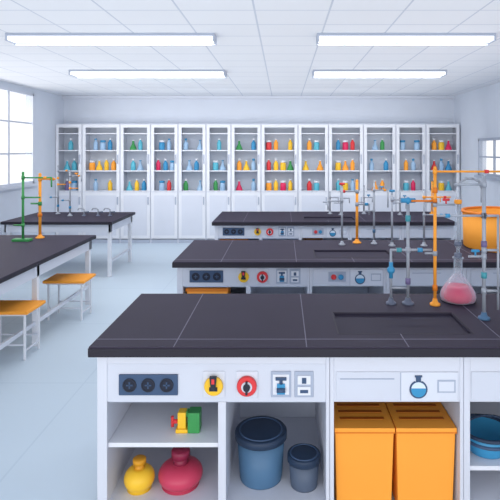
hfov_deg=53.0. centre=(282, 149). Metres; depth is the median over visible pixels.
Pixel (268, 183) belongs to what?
storage jar
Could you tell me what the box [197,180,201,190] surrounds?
flask
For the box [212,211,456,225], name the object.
countertop
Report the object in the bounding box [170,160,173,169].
storage jar
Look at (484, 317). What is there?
stand
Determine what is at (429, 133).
shelf
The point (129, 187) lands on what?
flask
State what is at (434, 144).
bottle
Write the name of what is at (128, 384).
socket
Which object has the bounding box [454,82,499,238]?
wall
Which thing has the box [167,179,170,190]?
bottle
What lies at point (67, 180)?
bottle
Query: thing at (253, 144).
bottle
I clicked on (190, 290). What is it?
crate
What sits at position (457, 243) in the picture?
tube
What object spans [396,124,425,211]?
tall cabinet
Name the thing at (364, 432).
recycling bin
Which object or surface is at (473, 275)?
bench
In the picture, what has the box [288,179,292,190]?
bottle
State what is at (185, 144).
bottle
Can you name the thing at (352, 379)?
base cabinet
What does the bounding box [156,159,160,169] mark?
bottle
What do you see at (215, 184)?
bottle
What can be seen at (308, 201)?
tall cabinet
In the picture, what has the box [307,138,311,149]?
bottle
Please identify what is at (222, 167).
flask
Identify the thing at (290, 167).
flask
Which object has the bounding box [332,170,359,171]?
shelf
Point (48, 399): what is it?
floor
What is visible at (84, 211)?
tap
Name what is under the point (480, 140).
window
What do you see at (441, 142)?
storage jar
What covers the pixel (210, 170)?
shelf
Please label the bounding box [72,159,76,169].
bottle
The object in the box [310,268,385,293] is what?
drawer unit
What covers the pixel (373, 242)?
stand
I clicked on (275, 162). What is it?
bottle
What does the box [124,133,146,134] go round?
shelf
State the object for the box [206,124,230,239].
tall cabinet
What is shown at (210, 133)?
shelf
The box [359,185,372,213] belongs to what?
stand
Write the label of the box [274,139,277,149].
bottle
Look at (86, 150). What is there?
shelf
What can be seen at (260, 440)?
waste bin
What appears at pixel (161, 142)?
storage jar
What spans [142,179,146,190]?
bottle
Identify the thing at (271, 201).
tall cabinet
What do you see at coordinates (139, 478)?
jar
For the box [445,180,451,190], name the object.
flask
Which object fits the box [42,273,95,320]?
stool
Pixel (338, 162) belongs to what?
storage jar
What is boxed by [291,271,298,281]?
switch
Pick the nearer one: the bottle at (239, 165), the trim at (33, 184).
the trim at (33, 184)
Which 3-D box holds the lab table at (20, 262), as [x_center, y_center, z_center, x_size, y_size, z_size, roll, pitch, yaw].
[-3.490,1.600,5.380,1.926,0.900,2.766,0,0,0]
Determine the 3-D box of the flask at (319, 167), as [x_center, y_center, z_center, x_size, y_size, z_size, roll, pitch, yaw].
[0.826,0.339,11.120,0.151,0.221,0.147,0,0,0]
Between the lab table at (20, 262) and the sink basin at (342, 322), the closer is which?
the sink basin at (342, 322)
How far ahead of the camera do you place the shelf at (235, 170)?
11.03 m
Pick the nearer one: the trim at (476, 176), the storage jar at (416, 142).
the trim at (476, 176)
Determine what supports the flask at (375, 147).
on the tall cabinet at (371, 132)
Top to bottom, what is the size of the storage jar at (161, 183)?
0.216 m
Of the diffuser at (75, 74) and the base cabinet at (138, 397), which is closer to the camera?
the base cabinet at (138, 397)
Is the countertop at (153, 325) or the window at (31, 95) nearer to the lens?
the countertop at (153, 325)
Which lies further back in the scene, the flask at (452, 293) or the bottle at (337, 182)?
the bottle at (337, 182)
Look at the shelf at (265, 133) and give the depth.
11.16 m
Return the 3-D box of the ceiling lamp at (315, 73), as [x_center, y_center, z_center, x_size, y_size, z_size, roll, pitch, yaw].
[1.485,-1.185,7.787,2.050,0.090,0.274,0,0,0]
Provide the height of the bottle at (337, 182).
0.254 m
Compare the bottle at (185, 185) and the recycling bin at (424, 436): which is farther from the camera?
the bottle at (185, 185)
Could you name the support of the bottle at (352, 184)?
on the tall cabinet at (342, 132)
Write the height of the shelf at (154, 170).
0.025 m
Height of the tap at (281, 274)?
0.093 m
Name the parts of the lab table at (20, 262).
leg, rail, leg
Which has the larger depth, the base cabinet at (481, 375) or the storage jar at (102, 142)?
the storage jar at (102, 142)
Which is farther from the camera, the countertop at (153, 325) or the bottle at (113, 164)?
the bottle at (113, 164)
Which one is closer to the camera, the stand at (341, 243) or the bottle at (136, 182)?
the stand at (341, 243)
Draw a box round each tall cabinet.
[56,124,81,234]
[82,124,119,242]
[120,124,150,242]
[151,124,177,242]
[178,124,205,242]
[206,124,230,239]
[231,124,260,211]
[261,124,297,211]
[298,124,327,211]
[328,124,362,211]
[363,124,395,211]
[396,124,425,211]
[426,124,459,239]
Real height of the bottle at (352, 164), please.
0.254 m
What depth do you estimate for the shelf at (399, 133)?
11.15 m
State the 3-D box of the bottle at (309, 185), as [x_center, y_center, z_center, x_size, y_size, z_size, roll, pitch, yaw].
[0.586,0.770,11.120,0.108,0.259,0.105,0,0,0]
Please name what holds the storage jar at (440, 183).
in the tall cabinet at (445, 132)
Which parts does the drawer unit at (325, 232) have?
dial panel, drawer, emblem panel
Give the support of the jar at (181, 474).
on the base cabinet at (138, 397)
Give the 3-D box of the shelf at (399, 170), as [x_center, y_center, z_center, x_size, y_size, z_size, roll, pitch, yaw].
[2.816,0.463,11.225,0.616,0.025,0.390,0,0,0]
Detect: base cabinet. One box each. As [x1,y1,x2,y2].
[97,357,329,499]
[330,357,462,499]
[463,357,499,499]
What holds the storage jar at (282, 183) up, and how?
in the tall cabinet at (271, 201)
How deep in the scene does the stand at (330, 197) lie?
8.43 m
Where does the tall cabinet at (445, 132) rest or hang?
on the floor
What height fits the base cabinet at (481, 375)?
0.915 m
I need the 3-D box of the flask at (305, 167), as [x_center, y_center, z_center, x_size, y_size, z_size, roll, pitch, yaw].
[0.505,0.339,11.120,0.151,0.221,0.147,0,0,0]
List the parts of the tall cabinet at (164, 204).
door panel, door, door frame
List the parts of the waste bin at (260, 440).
lid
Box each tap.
[77,208,88,215]
[91,208,102,215]
[103,208,114,215]
[276,377,285,394]
[279,272,284,281]
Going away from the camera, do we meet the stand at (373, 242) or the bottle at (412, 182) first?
the stand at (373, 242)
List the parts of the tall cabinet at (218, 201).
door panel, door, door frame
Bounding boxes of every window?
[0,86,33,187]
[478,137,499,177]
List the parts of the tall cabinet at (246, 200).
door, door panel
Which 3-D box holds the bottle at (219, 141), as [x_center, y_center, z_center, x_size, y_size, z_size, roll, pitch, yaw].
[-1.419,-0.127,11.120,0.097,0.254,0.095,0,0,0]
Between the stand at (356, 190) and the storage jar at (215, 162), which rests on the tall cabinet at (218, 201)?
the storage jar at (215, 162)
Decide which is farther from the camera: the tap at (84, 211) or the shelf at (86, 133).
the shelf at (86, 133)
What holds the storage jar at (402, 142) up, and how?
on the tall cabinet at (409, 133)
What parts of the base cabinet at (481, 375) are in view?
drawer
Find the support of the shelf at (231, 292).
attached to the bench at (240, 280)
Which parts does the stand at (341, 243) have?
arm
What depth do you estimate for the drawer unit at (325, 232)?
7.55 m
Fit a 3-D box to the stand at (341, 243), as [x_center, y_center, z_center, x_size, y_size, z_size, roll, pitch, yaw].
[0.605,0.726,5.684,0.205,0.708,0.074,0,0,0]
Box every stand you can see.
[11,172,51,241]
[30,173,55,238]
[49,165,68,213]
[61,170,81,215]
[323,191,338,213]
[327,183,344,245]
[334,185,349,214]
[340,180,369,243]
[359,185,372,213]
[365,181,388,244]
[386,197,431,305]
[389,190,406,246]
[393,189,405,214]
[411,166,499,306]
[421,189,450,246]
[425,181,440,213]
[437,173,498,320]
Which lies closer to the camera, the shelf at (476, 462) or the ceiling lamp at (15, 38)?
the shelf at (476, 462)
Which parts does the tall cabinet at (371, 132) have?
door panel, door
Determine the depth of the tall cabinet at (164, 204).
11.00 m
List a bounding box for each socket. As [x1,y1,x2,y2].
[122,378,135,391]
[141,378,154,391]
[160,378,172,391]
[192,273,199,280]
[202,273,209,280]
[213,273,220,280]
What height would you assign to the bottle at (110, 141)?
0.254 m
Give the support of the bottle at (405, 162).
on the tall cabinet at (409, 133)
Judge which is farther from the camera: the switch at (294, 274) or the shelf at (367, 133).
the shelf at (367, 133)
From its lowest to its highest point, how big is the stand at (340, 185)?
0.529 m
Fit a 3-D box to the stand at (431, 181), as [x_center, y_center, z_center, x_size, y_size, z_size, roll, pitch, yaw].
[2.529,0.803,8.438,0.269,0.554,0.081,0,0,0]
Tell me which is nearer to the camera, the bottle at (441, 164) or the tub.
the tub
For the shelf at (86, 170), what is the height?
0.025 m
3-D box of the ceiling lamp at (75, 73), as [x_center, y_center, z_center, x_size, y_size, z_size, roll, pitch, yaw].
[-2.085,-1.185,7.787,2.390,0.090,0.274,0,0,0]
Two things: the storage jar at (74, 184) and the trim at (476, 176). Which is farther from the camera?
the storage jar at (74, 184)
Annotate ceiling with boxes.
[0,0,499,95]
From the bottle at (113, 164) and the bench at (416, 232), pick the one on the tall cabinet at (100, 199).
the bottle at (113, 164)
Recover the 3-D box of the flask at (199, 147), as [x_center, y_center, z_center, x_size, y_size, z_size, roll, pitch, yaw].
[-1.842,-0.111,11.120,0.151,0.221,0.147,0,0,0]
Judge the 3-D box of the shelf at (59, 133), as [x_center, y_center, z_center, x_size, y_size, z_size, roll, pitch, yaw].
[-4.719,-0.362,11.225,0.550,0.025,0.390,0,0,0]
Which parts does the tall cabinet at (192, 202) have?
door panel, door, door frame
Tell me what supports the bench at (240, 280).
on the floor
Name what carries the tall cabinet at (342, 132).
on the floor
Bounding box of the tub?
[470,413,499,458]
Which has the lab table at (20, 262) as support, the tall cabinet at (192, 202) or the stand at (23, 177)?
the stand at (23, 177)
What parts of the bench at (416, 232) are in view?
drawer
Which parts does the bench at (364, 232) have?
drawer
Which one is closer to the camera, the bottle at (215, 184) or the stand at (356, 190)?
the stand at (356, 190)
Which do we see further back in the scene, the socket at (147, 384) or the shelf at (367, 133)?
the shelf at (367, 133)
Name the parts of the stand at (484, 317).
arm, arm, valve knob, arm, arm, arm, arm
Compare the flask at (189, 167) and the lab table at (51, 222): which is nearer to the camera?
the lab table at (51, 222)
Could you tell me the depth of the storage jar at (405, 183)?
11.07 m
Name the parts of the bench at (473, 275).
drawer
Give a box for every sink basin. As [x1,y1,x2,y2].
[304,217,354,219]
[314,250,392,256]
[333,313,471,332]
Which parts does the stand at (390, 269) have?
valve knob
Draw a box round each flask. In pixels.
[64,160,70,169]
[96,160,102,169]
[126,180,132,190]
[130,140,136,149]
[137,160,143,169]
[186,160,192,169]
[197,140,201,149]
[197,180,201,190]
[219,160,225,169]
[236,140,242,149]
[236,180,242,190]
[243,160,249,169]
[287,160,293,169]
[302,160,308,169]
[317,160,322,169]
[342,160,348,169]
[372,140,377,149]
[440,252,475,304]
[445,140,451,149]
[445,160,451,169]
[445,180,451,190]
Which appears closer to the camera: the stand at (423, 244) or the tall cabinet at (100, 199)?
the stand at (423, 244)
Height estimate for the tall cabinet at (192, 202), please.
2.630 m
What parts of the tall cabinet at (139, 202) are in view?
door, door panel, door frame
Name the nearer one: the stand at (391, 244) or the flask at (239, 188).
the stand at (391, 244)
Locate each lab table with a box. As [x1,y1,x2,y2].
[0,212,134,276]
[0,235,95,349]
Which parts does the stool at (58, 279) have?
leg, leg, seat frame, seat, leg, leg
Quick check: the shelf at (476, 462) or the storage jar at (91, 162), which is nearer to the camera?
the shelf at (476, 462)
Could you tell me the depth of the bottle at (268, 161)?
11.08 m
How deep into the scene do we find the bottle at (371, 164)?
11.08 m
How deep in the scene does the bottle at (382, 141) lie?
11.08 m
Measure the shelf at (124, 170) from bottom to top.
0.025 m
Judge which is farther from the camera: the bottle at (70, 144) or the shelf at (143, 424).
the bottle at (70, 144)
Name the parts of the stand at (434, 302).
arm, arm, arm, valve knob, arm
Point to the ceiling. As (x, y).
(264, 47)
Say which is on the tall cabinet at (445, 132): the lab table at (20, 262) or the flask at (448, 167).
the flask at (448, 167)
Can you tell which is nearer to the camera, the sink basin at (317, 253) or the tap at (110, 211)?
the sink basin at (317, 253)
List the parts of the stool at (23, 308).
seat frame, seat, leg, leg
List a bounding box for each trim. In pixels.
[0,183,37,190]
[62,96,454,98]
[474,175,499,180]
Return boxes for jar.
[71,181,77,190]
[89,160,94,169]
[100,140,105,149]
[124,454,154,495]
[158,447,202,495]
[159,140,164,149]
[159,181,164,190]
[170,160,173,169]
[213,160,218,169]
[220,181,225,190]
[266,140,271,149]
[266,181,271,190]
[280,160,285,169]
[280,181,285,190]
[314,140,318,149]
[314,181,318,190]
[335,160,340,169]
[342,140,347,149]
[343,181,347,189]
[400,140,404,149]
[403,181,408,190]
[414,140,419,149]
[438,140,443,149]
[438,181,443,190]
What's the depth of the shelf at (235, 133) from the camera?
11.16 m
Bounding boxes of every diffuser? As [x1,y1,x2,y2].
[7,36,213,42]
[70,72,224,76]
[314,72,445,76]
[319,36,493,42]
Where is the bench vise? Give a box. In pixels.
[171,407,201,432]
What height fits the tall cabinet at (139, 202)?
2.630 m
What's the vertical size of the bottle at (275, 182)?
0.254 m
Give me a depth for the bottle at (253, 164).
11.09 m
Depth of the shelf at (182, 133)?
11.16 m
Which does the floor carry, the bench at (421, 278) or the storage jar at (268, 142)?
the bench at (421, 278)
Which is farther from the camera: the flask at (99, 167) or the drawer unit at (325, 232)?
the flask at (99, 167)
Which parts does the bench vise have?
screw handle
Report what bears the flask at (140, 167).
on the tall cabinet at (139, 202)
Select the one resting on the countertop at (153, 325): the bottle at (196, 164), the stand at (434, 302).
the stand at (434, 302)
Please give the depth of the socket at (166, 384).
2.77 m
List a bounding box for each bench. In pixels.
[177,268,309,293]
[215,226,299,239]
[349,226,400,239]
[386,268,465,293]
[401,226,453,239]
[466,268,499,293]
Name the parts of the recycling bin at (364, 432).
lid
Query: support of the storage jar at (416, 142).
on the tall cabinet at (409, 133)
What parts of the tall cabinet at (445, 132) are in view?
door, door frame, door panel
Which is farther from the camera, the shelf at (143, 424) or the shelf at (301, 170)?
the shelf at (301, 170)
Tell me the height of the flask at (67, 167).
0.221 m
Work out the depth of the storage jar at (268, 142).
11.07 m
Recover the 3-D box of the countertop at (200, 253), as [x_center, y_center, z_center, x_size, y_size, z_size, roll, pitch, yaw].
[0.767,1.107,5.408,3.672,0.056,1.184,0,0,0]
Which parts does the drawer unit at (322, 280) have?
dial panel, drawer, emblem panel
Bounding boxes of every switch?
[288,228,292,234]
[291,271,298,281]
[298,375,310,394]
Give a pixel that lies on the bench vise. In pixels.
(189, 420)
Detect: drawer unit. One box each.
[300,226,348,239]
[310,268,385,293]
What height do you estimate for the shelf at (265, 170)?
0.025 m
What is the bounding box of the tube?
[454,177,481,252]
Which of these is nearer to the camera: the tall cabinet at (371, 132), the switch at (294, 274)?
the switch at (294, 274)
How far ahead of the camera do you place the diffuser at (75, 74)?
7.68 m
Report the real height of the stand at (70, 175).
0.795 m
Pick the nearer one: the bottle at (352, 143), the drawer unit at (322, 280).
the drawer unit at (322, 280)
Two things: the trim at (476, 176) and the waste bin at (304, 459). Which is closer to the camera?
the waste bin at (304, 459)
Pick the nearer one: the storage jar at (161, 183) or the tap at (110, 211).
the tap at (110, 211)
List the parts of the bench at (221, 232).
yellow knob, control plate, red knob, control plate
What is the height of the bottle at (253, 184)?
0.259 m
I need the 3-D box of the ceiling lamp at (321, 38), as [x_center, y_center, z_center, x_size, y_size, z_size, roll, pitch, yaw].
[1.300,-1.185,5.347,1.880,0.090,0.194,0,0,0]
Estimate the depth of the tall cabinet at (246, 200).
11.02 m
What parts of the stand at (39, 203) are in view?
arm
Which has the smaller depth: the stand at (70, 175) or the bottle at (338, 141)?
the stand at (70, 175)
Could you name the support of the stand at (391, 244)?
on the countertop at (200, 253)
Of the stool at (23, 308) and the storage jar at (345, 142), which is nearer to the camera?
the stool at (23, 308)
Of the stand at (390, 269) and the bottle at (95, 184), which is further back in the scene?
the bottle at (95, 184)
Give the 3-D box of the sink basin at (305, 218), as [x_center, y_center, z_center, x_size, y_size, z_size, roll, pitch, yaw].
[0.725,1.093,7.890,0.790,0.022,0.380,0,0,0]
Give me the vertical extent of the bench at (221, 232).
0.915 m
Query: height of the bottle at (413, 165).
0.259 m
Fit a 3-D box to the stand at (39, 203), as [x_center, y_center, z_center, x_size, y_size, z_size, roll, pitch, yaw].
[-3.136,0.725,6.534,0.320,0.850,0.112,0,0,0]
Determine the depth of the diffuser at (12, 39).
5.26 m
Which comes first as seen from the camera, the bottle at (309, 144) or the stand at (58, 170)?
the stand at (58, 170)
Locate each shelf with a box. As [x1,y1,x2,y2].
[59,133,77,134]
[86,133,115,134]
[86,150,115,150]
[86,170,115,171]
[108,402,217,446]
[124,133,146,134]
[124,170,146,171]
[154,133,173,134]
[154,170,173,171]
[182,133,201,134]
[182,170,201,171]
[210,133,226,134]
[210,170,226,171]
[231,292,245,293]
[235,133,256,134]
[235,170,256,171]
[265,133,293,134]
[265,170,293,171]
[301,133,324,134]
[301,170,324,171]
[332,133,359,134]
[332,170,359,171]
[367,133,391,134]
[367,170,391,171]
[399,133,421,134]
[399,170,421,171]
[429,133,455,134]
[470,402,499,469]
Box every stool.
[0,300,45,359]
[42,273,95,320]
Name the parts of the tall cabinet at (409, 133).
door, door panel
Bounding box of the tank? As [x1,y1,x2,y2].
[461,206,499,252]
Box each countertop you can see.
[88,293,499,356]
[172,240,499,267]
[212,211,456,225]
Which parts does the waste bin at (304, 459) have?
lid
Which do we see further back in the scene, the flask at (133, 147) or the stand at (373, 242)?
the flask at (133, 147)
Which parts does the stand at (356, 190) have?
arm, arm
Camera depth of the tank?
5.38 m
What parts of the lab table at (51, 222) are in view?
leg, rail, leg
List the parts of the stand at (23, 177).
arm, arm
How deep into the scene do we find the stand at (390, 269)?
3.50 m
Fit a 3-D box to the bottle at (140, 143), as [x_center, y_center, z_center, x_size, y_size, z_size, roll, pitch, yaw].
[-3.171,-0.127,11.120,0.097,0.254,0.095,0,0,0]
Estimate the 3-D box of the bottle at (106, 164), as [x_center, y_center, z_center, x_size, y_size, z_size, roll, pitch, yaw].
[-3.924,0.323,11.120,0.097,0.254,0.095,0,0,0]
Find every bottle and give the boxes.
[65,179,68,190]
[68,138,72,149]
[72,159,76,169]
[93,139,97,149]
[93,179,97,190]
[104,159,108,169]
[108,139,111,149]
[108,179,111,190]
[111,159,115,169]
[131,159,135,169]
[135,179,138,190]
[138,139,142,149]
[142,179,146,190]
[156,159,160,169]
[163,159,167,169]
[167,139,170,149]
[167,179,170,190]
[183,138,187,149]
[183,179,187,190]
[194,159,198,169]
[213,179,217,190]
[217,139,220,149]
[237,159,241,169]
[251,138,255,149]
[251,159,255,169]
[251,179,255,190]
[267,159,270,169]
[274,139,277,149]
[274,159,277,169]
[274,179,277,190]
[288,139,292,149]
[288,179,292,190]
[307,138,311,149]
[307,179,311,190]
[336,139,339,149]
[336,179,339,190]
[350,139,354,149]
[350,159,354,169]
[350,179,354,189]
[369,159,373,169]
[380,139,383,149]
[383,159,387,169]
[404,159,407,169]
[411,159,415,169]
[411,179,414,190]
[432,138,436,149]
[439,159,443,169]
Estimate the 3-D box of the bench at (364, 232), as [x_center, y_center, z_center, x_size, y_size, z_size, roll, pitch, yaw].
[1.399,1.593,8.016,0.786,0.915,0.928,0,0,0]
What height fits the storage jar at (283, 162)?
0.216 m
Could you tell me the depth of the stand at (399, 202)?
8.30 m
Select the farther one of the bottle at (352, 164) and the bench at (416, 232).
the bottle at (352, 164)
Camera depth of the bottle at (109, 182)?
11.08 m
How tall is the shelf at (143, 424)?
0.025 m
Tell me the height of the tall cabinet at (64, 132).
2.630 m
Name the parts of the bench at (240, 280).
control plate, yellow knob, control panel, control plate, red knob, plate, control plate, control plate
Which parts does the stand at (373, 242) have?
arm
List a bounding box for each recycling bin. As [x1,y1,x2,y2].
[334,402,394,499]
[385,402,456,499]
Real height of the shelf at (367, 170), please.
0.025 m
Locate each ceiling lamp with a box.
[5,33,216,44]
[69,70,226,77]
[312,70,446,77]
[316,33,495,44]
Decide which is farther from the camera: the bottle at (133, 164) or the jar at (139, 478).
the bottle at (133, 164)
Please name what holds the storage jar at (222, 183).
in the tall cabinet at (218, 201)
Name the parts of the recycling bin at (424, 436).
lid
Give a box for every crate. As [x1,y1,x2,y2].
[186,287,230,293]
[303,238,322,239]
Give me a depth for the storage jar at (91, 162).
11.07 m
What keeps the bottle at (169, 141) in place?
on the tall cabinet at (164, 204)
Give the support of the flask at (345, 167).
on the tall cabinet at (342, 132)
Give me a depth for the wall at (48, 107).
10.27 m
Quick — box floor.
[0,243,394,499]
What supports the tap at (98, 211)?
on the lab table at (51, 222)
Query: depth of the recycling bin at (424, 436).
2.83 m
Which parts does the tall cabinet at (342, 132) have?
door panel, door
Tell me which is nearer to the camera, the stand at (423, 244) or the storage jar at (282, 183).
the stand at (423, 244)
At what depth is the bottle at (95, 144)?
11.08 m
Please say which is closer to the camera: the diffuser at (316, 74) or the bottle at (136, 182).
the diffuser at (316, 74)
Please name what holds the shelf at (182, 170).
attached to the tall cabinet at (192, 202)
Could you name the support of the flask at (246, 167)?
on the tall cabinet at (246, 200)
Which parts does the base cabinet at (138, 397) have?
yellow knob, control plate, control panel, control plate, red knob, control plate, plate, control plate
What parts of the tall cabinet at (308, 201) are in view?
door, door panel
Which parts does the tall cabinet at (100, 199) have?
door panel, door, door frame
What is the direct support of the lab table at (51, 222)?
on the floor
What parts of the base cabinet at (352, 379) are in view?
handle, drawer, emblem panel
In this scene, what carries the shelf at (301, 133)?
attached to the tall cabinet at (308, 201)
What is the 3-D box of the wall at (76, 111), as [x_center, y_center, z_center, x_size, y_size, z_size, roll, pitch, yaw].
[-0.550,0.410,11.525,8.940,3.280,0.150,0,0,0]
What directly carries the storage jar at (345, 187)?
in the tall cabinet at (342, 132)
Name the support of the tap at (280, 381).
on the base cabinet at (138, 397)
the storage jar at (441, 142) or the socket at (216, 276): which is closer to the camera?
the socket at (216, 276)
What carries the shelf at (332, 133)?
attached to the tall cabinet at (342, 132)
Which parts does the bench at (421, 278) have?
drawer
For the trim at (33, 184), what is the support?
attached to the wall at (48, 107)
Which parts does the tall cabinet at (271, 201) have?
door, door panel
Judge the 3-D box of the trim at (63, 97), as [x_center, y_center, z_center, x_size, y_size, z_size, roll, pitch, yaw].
[-0.550,-1.200,11.410,8.940,0.060,0.080,0,0,0]
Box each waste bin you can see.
[235,416,286,489]
[287,443,320,492]
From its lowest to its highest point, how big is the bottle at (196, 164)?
0.259 m
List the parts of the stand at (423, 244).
arm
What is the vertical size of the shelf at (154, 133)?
0.025 m
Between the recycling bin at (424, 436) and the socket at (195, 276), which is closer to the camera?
the recycling bin at (424, 436)
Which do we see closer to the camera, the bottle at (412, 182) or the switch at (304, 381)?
the switch at (304, 381)
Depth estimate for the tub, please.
2.94 m
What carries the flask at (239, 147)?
on the tall cabinet at (246, 200)
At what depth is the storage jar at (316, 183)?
11.06 m
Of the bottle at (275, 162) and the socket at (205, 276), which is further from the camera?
the bottle at (275, 162)
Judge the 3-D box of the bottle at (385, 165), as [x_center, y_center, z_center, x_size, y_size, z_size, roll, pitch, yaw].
[2.288,0.320,11.120,0.108,0.259,0.105,0,0,0]
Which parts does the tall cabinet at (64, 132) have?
door panel, door, door frame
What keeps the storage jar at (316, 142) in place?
on the tall cabinet at (308, 201)
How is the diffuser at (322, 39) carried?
attached to the ceiling lamp at (321, 38)
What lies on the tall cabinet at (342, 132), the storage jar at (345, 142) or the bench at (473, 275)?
the storage jar at (345, 142)
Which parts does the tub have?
handle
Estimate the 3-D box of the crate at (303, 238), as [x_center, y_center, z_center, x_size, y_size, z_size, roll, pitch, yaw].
[0.475,1.720,7.780,0.310,0.660,0.340,0,0,0]
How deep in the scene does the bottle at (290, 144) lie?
11.08 m
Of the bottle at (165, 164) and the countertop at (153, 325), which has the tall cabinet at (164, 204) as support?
the bottle at (165, 164)
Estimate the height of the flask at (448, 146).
0.221 m
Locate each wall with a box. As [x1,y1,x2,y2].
[0,81,63,234]
[64,99,453,123]
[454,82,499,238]

